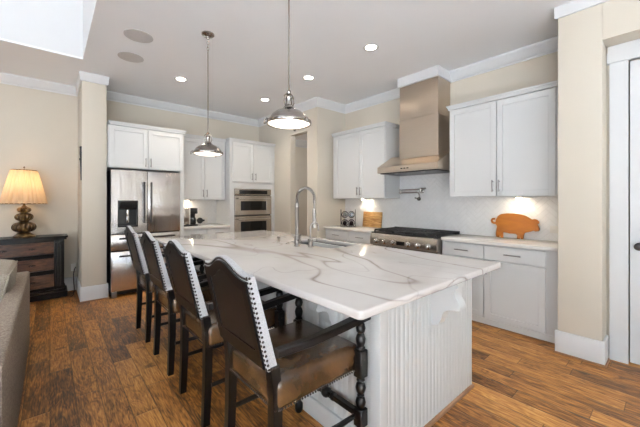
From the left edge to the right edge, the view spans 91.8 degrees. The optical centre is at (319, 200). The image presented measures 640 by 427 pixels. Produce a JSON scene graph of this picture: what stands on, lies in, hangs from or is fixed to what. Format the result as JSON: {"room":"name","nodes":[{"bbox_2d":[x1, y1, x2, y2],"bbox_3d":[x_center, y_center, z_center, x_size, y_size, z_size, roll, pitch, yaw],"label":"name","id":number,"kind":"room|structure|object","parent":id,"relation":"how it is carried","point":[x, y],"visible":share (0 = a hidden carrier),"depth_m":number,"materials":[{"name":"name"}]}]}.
{"room":"kitchen","nodes":[
{"label":"kitchen","id":0,"kind":"room"},
{"bbox_2d":[0,83,77,277],"bbox_3d":[-5.881,-0.185,2.908,5.950,3.060,0.150,0,0,-41],"label":"wall","id":1,"kind":"structure","parent":0,"point":[39,128],"depth_m":4.49,"materials":[{"name":"paint"}]},
{"bbox_2d":[0,72,77,96],"bbox_3d":[-5.853,-1.651,2.776,5.818,0.128,0.085,0,0,-41],"label":"trim","id":2,"kind":"structure","parent":1,"relation":"attached to","point":[5,78],"depth_m":4.38,"materials":[{"name":"paint"}]},
{"bbox_2d":[64,277,75,290],"bbox_3d":[-5.882,1.245,2.796,5.800,0.200,0.018,0,0,-41],"label":"baseboard","id":3,"kind":"structure","parent":1,"relation":"attached to","point":[68,281],"depth_m":4.65,"materials":[{"name":"paint"}]},
{"bbox_2d":[71,263,75,270],"bbox_3d":[-3.724,1.000,4.683,0.063,0.110,0.006,0,0,-41],"label":"outlet plate","id":4,"kind":"object","parent":1,"relation":"attached to","point":[73,266],"visible":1,"depth_m":4.68,"materials":[{"name":"white plastic"}]},
{"bbox_2d":[71,267,75,296],"bbox_3d":[-3.593,1.169,4.521,0.041,0.349,0.412,0,0,-31],"label":"lamp cord","id":5,"kind":"object","parent":1,"relation":"attached to","point":[75,267],"visible":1,"depth_m":4.59,"materials":[{"name":"black plastic"}]},
{"bbox_2d":[76,73,81,95],"bbox_3d":[-3.436,-1.657,4.407,0.030,0.115,0.860,0,0,-41],"label":"trim","id":6,"kind":"structure","parent":1,"relation":"attached to","point":[78,83],"depth_m":4.35,"materials":[{"name":"paint"}]},
{"bbox_2d":[0,0,82,57],"bbox_3d":[-5.175,-2.845,1.832,6.000,2.220,0.120,0,0,-41],"label":"wall","id":7,"kind":"structure","parent":0,"point":[55,25],"depth_m":3.53,"materials":[{"name":"paint"}]},
{"bbox_2d":[83,0,95,54],"bbox_3d":[-0.004,-2.845,0.553,0.120,2.220,8.840,0,0,-41],"label":"wall","id":8,"kind":"structure","parent":0,"point":[88,5],"depth_m":3.38,"materials":[{"name":"paint"}]},
{"bbox_2d":[78,81,106,286],"bbox_3d":[-3.321,-0.185,4.507,0.274,3.060,0.800,0,0,-41],"label":"column","id":9,"kind":"structure","parent":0,"point":[92,97],"depth_m":4.22,"materials":[{"name":"paint"}]},
{"bbox_2d":[79,146,81,179],"bbox_3d":[-3.036,-0.484,3.957,0.034,0.439,0.344,0,0,-41],"label":"iron hook","id":10,"kind":"object","parent":9,"relation":"attached to","point":[80,147],"visible":1,"depth_m":3.94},
{"bbox_2d":[76,276,107,301],"bbox_3d":[-3.315,1.245,4.500,0.310,0.200,0.818,0,0,-41],"label":"baseboard","id":11,"kind":"structure","parent":9,"relation":"attached to","point":[87,293],"depth_m":4.20,"materials":[{"name":"paint"}]},
{"bbox_2d":[79,71,109,85],"bbox_3d":[-3.049,-1.657,4.194,0.334,0.115,0.030,0,0,-41],"label":"trim","id":12,"kind":"structure","parent":9,"relation":"attached to","point":[84,76],"depth_m":4.18,"materials":[{"name":"paint"}]},
{"bbox_2d":[107,100,258,223],"bbox_3d":[-2.463,-0.185,5.752,2.940,3.060,0.150,0,0,-41],"label":"wall","id":13,"kind":"structure","parent":0,"point":[116,111],"depth_m":5.59,"materials":[{"name":"paint"}]},
{"bbox_2d":[107,91,258,126],"bbox_3d":[-2.332,-1.651,5.710,2.798,0.128,0.085,0,0,-41],"label":"trim","id":14,"kind":"structure","parent":13,"relation":"attached to","point":[111,96],"depth_m":5.50,"materials":[{"name":"paint"}]},
{"bbox_2d":[184,200,215,223],"bbox_3d":[-2.329,0.188,5.765,0.860,0.485,0.006,0,0,-41],"label":"tiled wall","id":15,"kind":"structure","parent":13,"relation":"attached to","point":[206,208],"depth_m":5.88,"materials":[{"name":"tile"}]},
{"bbox_2d":[184,134,225,199],"bbox_3d":[-2.182,-0.578,5.582,0.836,1.115,0.461,0,0,-41],"label":"upper cabinet","id":16,"kind":"object","parent":13,"relation":"attached to","point":[204,176],"visible":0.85,"depth_m":5.43,"materials":[{"name":"paint"}]},
{"bbox_2d":[0,0,573,140],"bbox_3d":[-0.721,-1.725,1.361,12.100,0.020,11.400,0,0,-41],"label":"ceiling","id":17,"kind":"structure","parent":0,"point":[248,49],"depth_m":3.40,"materials":[{"name":"paint"}]},
{"bbox_2d":[117,52,143,62],"bbox_3d":[-2.256,-1.712,3.698,0.268,0.006,0.268,0,0,-41],"label":"ceiling speaker","id":18,"kind":"object","parent":17,"relation":"attached to","point":[131,57],"visible":1,"depth_m":3.69},
{"bbox_2d":[123,29,152,42],"bbox_3d":[-1.885,-1.712,3.223,0.268,0.006,0.268,0,0,-41],"label":"ceiling speaker","id":19,"kind":"object","parent":17,"relation":"attached to","point":[136,35],"visible":1,"depth_m":3.20},
{"bbox_2d":[174,77,187,81],"bbox_3d":[-1.954,-1.711,4.358,0.172,0.006,0.172,0,0,-41],"label":"recessed light","id":20,"kind":"object","parent":17,"relation":"in","point":[182,79],"visible":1,"depth_m":4.36,"materials":[{"name":"paint"}]},
{"bbox_2d":[190,31,222,156],"bbox_3d":[-1.148,-1.089,3.173,0.314,1.251,0.322,0,0,-41],"label":"pendant light","id":21,"kind":"object","parent":17,"relation":"hanging from","point":[206,149],"visible":1,"depth_m":3.16,"materials":[{"name":"silver metal"}]},
{"bbox_2d":[204,132,211,143],"bbox_3d":[-1.150,-0.645,3.183,0.079,0.121,0.079,0,0,4],"label":"socket","id":22,"kind":"object","parent":21,"relation":"attached to","point":[207,137],"depth_m":3.16,"materials":[{"name":"silver metal"}]},
{"bbox_2d":[263,0,311,130],"bbox_3d":[-0.205,-1.105,2.060,0.314,1.221,0.322,0,0,-41],"label":"pendant light","id":23,"kind":"object","parent":17,"relation":"hanging from","point":[288,117],"visible":1,"depth_m":2.02,"materials":[{"name":"silver metal"}]},
{"bbox_2d":[283,90,294,106],"bbox_3d":[-0.207,-0.675,2.070,0.079,0.121,0.079,0,0,4],"label":"socket","id":24,"kind":"object","parent":23,"relation":"attached to","point":[289,97],"depth_m":2.05,"materials":[{"name":"silver metal"}]},
{"bbox_2d":[302,75,314,79],"bbox_3d":[-0.159,-1.711,4.305,0.172,0.006,0.172,0,0,-41],"label":"recessed light","id":25,"kind":"object","parent":17,"relation":"in","point":[306,77],"visible":1,"depth_m":4.30,"materials":[{"name":"paint"}]},
{"bbox_2d":[363,44,378,50],"bbox_3d":[0.568,-1.711,3.459,0.172,0.006,0.172,0,0,-41],"label":"recessed light","id":26,"kind":"object","parent":17,"relation":"in","point":[369,47],"visible":1,"depth_m":3.46,"materials":[{"name":"paint"}]},
{"bbox_2d":[259,107,322,241],"bbox_3d":[-0.997,-0.185,6.398,0.120,3.060,3.040,0,0,-41],"label":"wall","id":27,"kind":"structure","parent":0,"point":[285,140],"depth_m":5.82,"materials":[{"name":"paint"}]},
{"bbox_2d":[258,97,316,126],"bbox_3d":[-0.679,-1.651,5.877,0.085,0.128,2.005,0,0,-41],"label":"trim","id":28,"kind":"structure","parent":27,"relation":"attached to","point":[311,103],"depth_m":5.40,"materials":[{"name":"paint"}]},
{"bbox_2d":[296,147,306,235],"bbox_3d":[-0.955,-0.185,8.550,3.010,3.060,0.150,0,0,-41],"label":"wall","id":29,"kind":"structure","parent":0,"point":[301,153],"depth_m":8.85,"materials":[{"name":"paint"}]},
{"bbox_2d":[296,139,306,147],"bbox_3d":[-0.889,-1.619,8.452,2.740,0.192,0.085,0,0,-41],"label":"trim","id":30,"kind":"structure","parent":29,"relation":"attached to","point":[299,143],"depth_m":8.76,"materials":[{"name":"paint"}]},
{"bbox_2d":[17,290,639,426],"bbox_3d":[-0.721,1.395,1.361,12.100,0.100,11.400,0,0,-41],"label":"floor","id":31,"kind":"structure","parent":0,"point":[88,364],"depth_m":2.30,"materials":[{"name":"brown wood"}]},
{"bbox_2d":[0,271,29,426],"bbox_3d":[-2.336,0.998,1.753,0.938,0.695,2.212,0,0,-41],"label":"sofa","id":32,"kind":"object","parent":31,"relation":"on","point":[15,304],"visible":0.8,"depth_m":1.76,"materials":[{"name":"grey fabric"}]},
{"bbox_2d":[0,259,17,301],"bbox_3d":[-2.513,0.646,2.360,0.282,0.362,0.720,0,0,-41],"label":"cushion","id":33,"kind":"object","parent":32,"relation":"on","point":[8,268],"visible":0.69,"depth_m":2.25,"materials":[{"name":"beige fabric"}]},
{"bbox_2d":[0,234,67,301],"bbox_3d":[-4.015,0.915,4.131,1.010,0.860,0.415,0,0,-41],"label":"dresser","id":34,"kind":"object","parent":31,"relation":"on","point":[42,256],"visible":0.73,"depth_m":4.17,"materials":[{"name":"brown wood"}]},
{"bbox_2d":[0,167,47,237],"bbox_3d":[-3.967,0.011,4.157,0.479,0.947,0.476,0,0,-41],"label":"table lamp","id":35,"kind":"object","parent":34,"relation":"on","point":[22,186],"visible":1,"depth_m":4.06,"materials":[{"name":"beige fabric"}]},
{"bbox_2d":[79,297,109,302],"bbox_3d":[-3.043,1.337,4.187,0.334,0.016,0.012,0,0,-41],"label":"molding","id":36,"kind":"structure","parent":31,"relation":"on","point":[106,297],"depth_m":4.18,"materials":[{"name":"white wood"}]},
{"bbox_2d":[107,169,179,297],"bbox_3d":[-2.740,0.454,4.798,0.906,1.782,0.764,0,0,-41],"label":"refrigerator","id":37,"kind":"object","parent":31,"relation":"on","point":[143,201],"visible":0.77,"depth_m":4.47,"materials":[{"name":"silver metal"}]},
{"bbox_2d":[107,120,186,235],"bbox_3d":[-2.753,0.120,4.856,1.026,2.450,0.815,0,0,-41],"label":"tall cabinet","id":38,"kind":"object","parent":31,"relation":"on","point":[130,146],"visible":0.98,"depth_m":4.55,"materials":[{"name":"paint"}]},
{"bbox_2d":[124,226,204,342],"bbox_3d":[-1.629,0.794,3.262,0.701,1.102,0.596,0,0,-41],"label":"counter stool","id":39,"kind":"object","parent":31,"relation":"on","point":[134,246],"visible":0.53,"depth_m":2.99,"materials":[{"name":"black wood"}]},
{"bbox_2d":[139,231,211,375],"bbox_3d":[-1.143,0.794,2.704,0.701,1.102,0.596,0,0,-41],"label":"counter stool","id":40,"kind":"object","parent":31,"relation":"on","point":[164,295],"visible":0.54,"depth_m":2.45,"materials":[{"name":"black wood"}]},
{"bbox_2d":[184,227,229,235],"bbox_3d":[-2.121,0.908,5.512,0.836,0.874,0.655,0,0,-41],"label":"base cabinet","id":41,"kind":"object","parent":31,"relation":"on","point":[225,229],"visible":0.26,"depth_m":5.30,"materials":[{"name":"paint"}]},
{"bbox_2d":[184,223,229,229],"bbox_3d":[-2.127,0.450,5.519,0.836,0.038,0.628,0,0,-41],"label":"countertop","id":42,"kind":"structure","parent":41,"relation":"on","point":[210,225],"depth_m":5.39,"materials":[{"name":"stone"}]},
{"bbox_2d":[184,208,197,226],"bbox_3d":[-2.289,0.276,5.393,0.230,0.310,0.280,0,0,-41],"label":"coffee machine","id":43,"kind":"object","parent":42,"relation":"on","point":[189,213],"visible":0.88,"depth_m":5.29,"materials":[{"name":"black plastic"}]},
{"bbox_2d":[197,218,204,222],"bbox_3d":[-2.232,0.365,5.806,0.141,0.112,0.050,0,0,-41],"label":"plug adapter","id":44,"kind":"object","parent":42,"relation":"on","point":[199,220],"visible":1,"depth_m":5.78,"materials":[{"name":"black plastic"}]},
{"bbox_2d":[162,240,284,426],"bbox_3d":[-0.671,0.794,2.161,0.701,1.102,0.596,0,0,-41],"label":"counter stool","id":45,"kind":"object","parent":31,"relation":"on","point":[198,316],"visible":0.64,"depth_m":1.92,"materials":[{"name":"black wood"}]},
{"bbox_2d":[216,137,275,231],"bbox_3d":[-1.457,0.105,6.090,0.974,2.480,0.655,0,0,-41],"label":"tall cabinet","id":46,"kind":"object","parent":31,"relation":"on","point":[249,164],"visible":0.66,"depth_m":5.81,"materials":[{"name":"paint"}]},
{"bbox_2d":[234,189,271,231],"bbox_3d":[-1.401,0.345,6.048,0.770,1.140,0.598,0,0,-41],"label":"double oven","id":47,"kind":"object","parent":46,"relation":"in","point":[252,207],"visible":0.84,"depth_m":5.85,"materials":[{"name":"metal"}]},
{"bbox_2d":[203,255,370,426],"bbox_3d":[-0.181,0.794,1.599,0.701,1.102,0.596,0,0,-41],"label":"counter stool","id":48,"kind":"object","parent":31,"relation":"on","point":[285,364],"visible":0.99,"depth_m":1.45,"materials":[{"name":"brown leather"}]},
{"bbox_2d":[192,242,473,426],"bbox_3d":[-0.259,0.908,2.889,1.220,0.874,3.102,0,0,-41],"label":"kitchen island","id":49,"kind":"object","parent":31,"relation":"on","point":[420,350],"visible":0.23,"depth_m":1.79,"materials":[{"name":"paint"}]},
{"bbox_2d":[154,230,500,319],"bbox_3d":[-0.338,0.450,2.903,1.487,0.038,3.217,0,0,-41],"label":"island countertop","id":50,"kind":"structure","parent":49,"relation":"on","point":[359,281],"depth_m":1.98,"materials":[{"name":"stone"}]},
{"bbox_2d":[294,186,315,245],"bbox_3d":[-0.131,0.143,3.001,0.250,0.576,0.114,0,0,-33],"label":"kitchen faucet","id":51,"kind":"object","parent":50,"relation":"on","point":[297,238],"visible":1,"depth_m":2.96,"materials":[{"name":"silver metal"}]},
{"bbox_2d":[308,221,318,246],"bbox_3d":[-0.060,0.312,2.917,0.114,0.238,0.095,0,0,-21],"label":"filter faucet","id":52,"kind":"object","parent":50,"relation":"on","point":[310,239],"visible":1,"depth_m":2.90,"materials":[{"name":"silver metal"}]},
{"bbox_2d":[300,241,345,246],"bbox_3d":[0.026,0.581,3.205,0.412,0.224,0.692,0,0,-41],"label":"sink","id":53,"kind":"object","parent":50,"relation":"in","point":[306,243],"visible":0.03,"depth_m":3.47,"materials":[{"name":"metal"}]},
{"bbox_2d":[326,229,371,245],"bbox_3d":[0.613,0.908,5.059,0.545,0.874,1.085,0,0,-41],"label":"base cabinet","id":54,"kind":"object","parent":31,"relation":"on","point":[342,235],"visible":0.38,"depth_m":4.89,"materials":[{"name":"paint"}]},
{"bbox_2d":[324,225,377,232],"bbox_3d":[0.617,0.450,5.065,0.523,0.038,1.085,0,0,-41],"label":"countertop","id":55,"kind":"structure","parent":54,"relation":"on","point":[336,227],"depth_m":4.99,"materials":[{"name":"stone"}]},
{"bbox_2d":[341,209,355,226],"bbox_3d":[0.472,0.286,5.202,0.248,0.290,0.168,0,0,6],"label":"wine rack","id":56,"kind":"object","parent":55,"relation":"on","point":[355,209],"visible":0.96,"depth_m":5.12,"materials":[{"name":"metal"}]},
{"bbox_2d":[362,212,382,227],"bbox_3d":[0.861,0.305,5.111,0.046,0.250,0.391,0,0,-41],"label":"cutting board","id":57,"kind":"object","parent":55,"relation":"on","point":[370,219],"visible":0.97,"depth_m":5.09,"materials":[{"name":"brown wood"}]},
{"bbox_2d":[370,226,459,253],"bbox_3d":[1.250,0.870,4.221,0.667,0.950,1.008,0,0,-41],"label":"gas range","id":58,"kind":"object","parent":31,"relation":"on","point":[415,239],"visible":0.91,"depth_m":4.04,"materials":[{"name":"metal"}]},
{"bbox_2d":[372,226,459,238],"bbox_3d":[1.284,0.422,4.250,0.578,0.055,1.008,0,0,-41],"label":"cooktop","id":59,"kind":"object","parent":58,"relation":"in","point":[399,232],"depth_m":4.11,"materials":[{"name":"metal"}]},
{"bbox_2d":[442,240,484,323],"bbox_3d":[1.795,0.908,3.701,0.545,0.874,0.480,0,0,-41],"label":"base cabinet","id":60,"kind":"object","parent":31,"relation":"on","point":[452,248],"visible":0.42,"depth_m":3.45,"materials":[{"name":"paint"}]},
{"bbox_2d":[484,245,557,343],"bbox_3d":[2.170,0.908,3.271,0.545,0.874,0.656,0,0,-41],"label":"base cabinet","id":61,"kind":"object","parent":31,"relation":"on","point":[521,295],"visible":0.81,"depth_m":3.09,"materials":[{"name":"paint"}]},
{"bbox_2d":[441,234,557,251],"bbox_3d":[2.018,0.450,3.456,0.523,0.038,1.138,0,0,-41],"label":"countertop","id":62,"kind":"structure","parent":61,"relation":"on","point":[477,239],"depth_m":3.30,"materials":[{"name":"stone"}]},
{"bbox_2d":[491,213,539,238],"bbox_3d":[2.233,0.287,3.566,0.035,0.286,0.498,0,0,-41],"label":"board","id":63,"kind":"object","parent":62,"relation":"on","point":[518,224],"visible":0.99,"depth_m":3.55,"materials":[{"name":"brown wood"}]},
{"bbox_2d":[558,3,605,340],"bbox_3d":[2.513,-0.185,2.908,0.810,3.060,0.295,0,0,-41],"label":"wall pier","id":64,"kind":"object","parent":31,"relation":"on","point":[581,47],"visible":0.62,"depth_m":2.62,"materials":[{"name":"paint"}]},
{"bbox_2d":[555,330,608,364],"bbox_3d":[2.276,1.245,2.702,0.218,0.200,0.331,0,0,-41],"label":"baseboard","id":65,"kind":"object","parent":64,"relation":"attached to","point":[589,349],"visible":0.93,"depth_m":2.62,"materials":[{"name":"paint"}]},
{"bbox_2d":[553,350,609,367],"bbox_3d":[2.257,1.336,2.685,0.190,0.018,0.355,0,0,-41],"label":"molding","id":66,"kind":"object","parent":65,"relation":"attached to","point":[554,351],"visible":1,"depth_m":2.60,"materials":[{"name":"white wood"}]},
{"bbox_2d":[554,0,609,18],"bbox_3d":[3.635,-1.665,0.986,0.022,0.100,4.712,0,0,-41],"label":"trim","id":67,"kind":"structure","parent":64,"relation":"attached to","point":[569,8],"depth_m":2.65,"materials":[{"name":"paint"}]},
{"bbox_2d":[323,108,344,242],"bbox_3d":[1.097,-0.185,6.286,2.890,3.060,0.120,0,0,-41],"label":"wall","id":68,"kind":"structure","parent":0,"point":[333,121],"depth_m":5.41,"materials":[{"name":"paint"}]},
{"bbox_2d":[317,97,344,113],"bbox_3d":[0.204,-1.651,5.373,0.755,0.128,0.085,0,0,-41],"label":"trim","id":69,"kind":"structure","parent":68,"relation":"attached to","point":[323,103],"depth_m":5.34,"materials":[{"name":"paint"}]},
{"bbox_2d":[345,51,557,241],"bbox_3d":[1.680,-0.185,4.367,0.150,3.060,3.540,0,0,-41],"label":"wall","id":70,"kind":"structure","parent":0,"point":[542,69],"depth_m":3.82,"materials":[{"name":"paint"}]},
{"bbox_2d":[331,121,399,198],"bbox_3d":[0.716,-0.598,5.037,0.411,1.115,1.140,0,0,-41],"label":"upper cabinet","id":71,"kind":"object","parent":70,"relation":"attached to","point":[358,153],"visible":0.98,"depth_m":4.81,"materials":[{"name":"paint"}]},
{"bbox_2d":[377,65,451,175],"bbox_3d":[1.322,-1.043,4.234,0.564,1.344,0.910,0,0,-41],"label":"range hood","id":72,"kind":"object","parent":70,"relation":"attached to","point":[424,123],"depth_m":4.09,"materials":[{"name":"metal"}]},
{"bbox_2d":[345,173,557,241],"bbox_3d":[1.533,-0.092,4.418,0.006,1.045,3.270,0,0,-41],"label":"tiled wall","id":73,"kind":"structure","parent":70,"relation":"attached to","point":[436,209],"depth_m":4.19,"materials":[{"name":"tile"}]},
{"bbox_2d":[399,188,425,200],"bbox_3d":[1.343,-0.096,4.540,0.120,0.184,0.434,0,0,-41],"label":"pot filler","id":74,"kind":"object","parent":73,"relation":"attached to","point":[422,190],"visible":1,"depth_m":4.45,"materials":[{"name":"silver metal"}]},
{"bbox_2d":[550,226,557,232],"bbox_3d":[2.508,0.305,3.285,0.010,0.074,0.120,0,0,-41],"label":"outlet plate","id":75,"kind":"object","parent":73,"relation":"attached to","point":[553,229],"visible":0.62,"depth_m":3.30,"materials":[{"name":"white plastic"}]},
{"bbox_2d":[345,36,557,113],"bbox_3d":[1.503,-1.651,4.392,0.085,0.128,3.270,0,0,-41],"label":"trim","id":76,"kind":"structure","parent":70,"relation":"attached to","point":[550,45],"depth_m":3.77,"materials":[{"name":"paint"}]},
{"bbox_2d":[446,80,557,196],"bbox_3d":[2.066,-0.603,3.486,0.411,1.105,1.156,0,0,-41],"label":"upper cabinet","id":77,"kind":"object","parent":70,"relation":"attached to","point":[505,144],"visible":0.98,"depth_m":3.32,"materials":[{"name":"paint"}]},
{"bbox_2d":[602,0,639,48],"bbox_3d":[3.174,-1.515,1.700,0.220,0.400,2.395,0,0,-41],"label":"wall header","id":78,"kind":"structure","parent":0,"point":[620,18],"depth_m":2.46,"materials":[{"name":"paint"}]},
{"bbox_2d":[606,48,639,358],"bbox_3d":[3.977,-0.185,1.083,0.180,3.060,4.410,0,0,-41],"label":"wall","id":79,"kind":"structure","parent":0,"point":[607,67],"depth_m":2.66,"materials":[{"name":"paint"}]},
{"bbox_2d":[607,39,639,363],"bbox_3d":[2.849,0.018,2.208,0.042,2.655,1.188,0,0,-41],"label":"door frame","id":80,"kind":"structure","parent":79,"relation":"attached to","point":[618,56],"depth_m":2.59,"materials":[{"name":"paint"}]},
{"bbox_2d":[630,59,639,364],"bbox_3d":[2.849,0.090,2.216,0.112,2.490,0.900,0,0,-41],"label":"door","id":81,"kind":"structure","parent":79,"relation":"in","point":[634,65],"depth_m":2.54,"materials":[{"name":"paint"}]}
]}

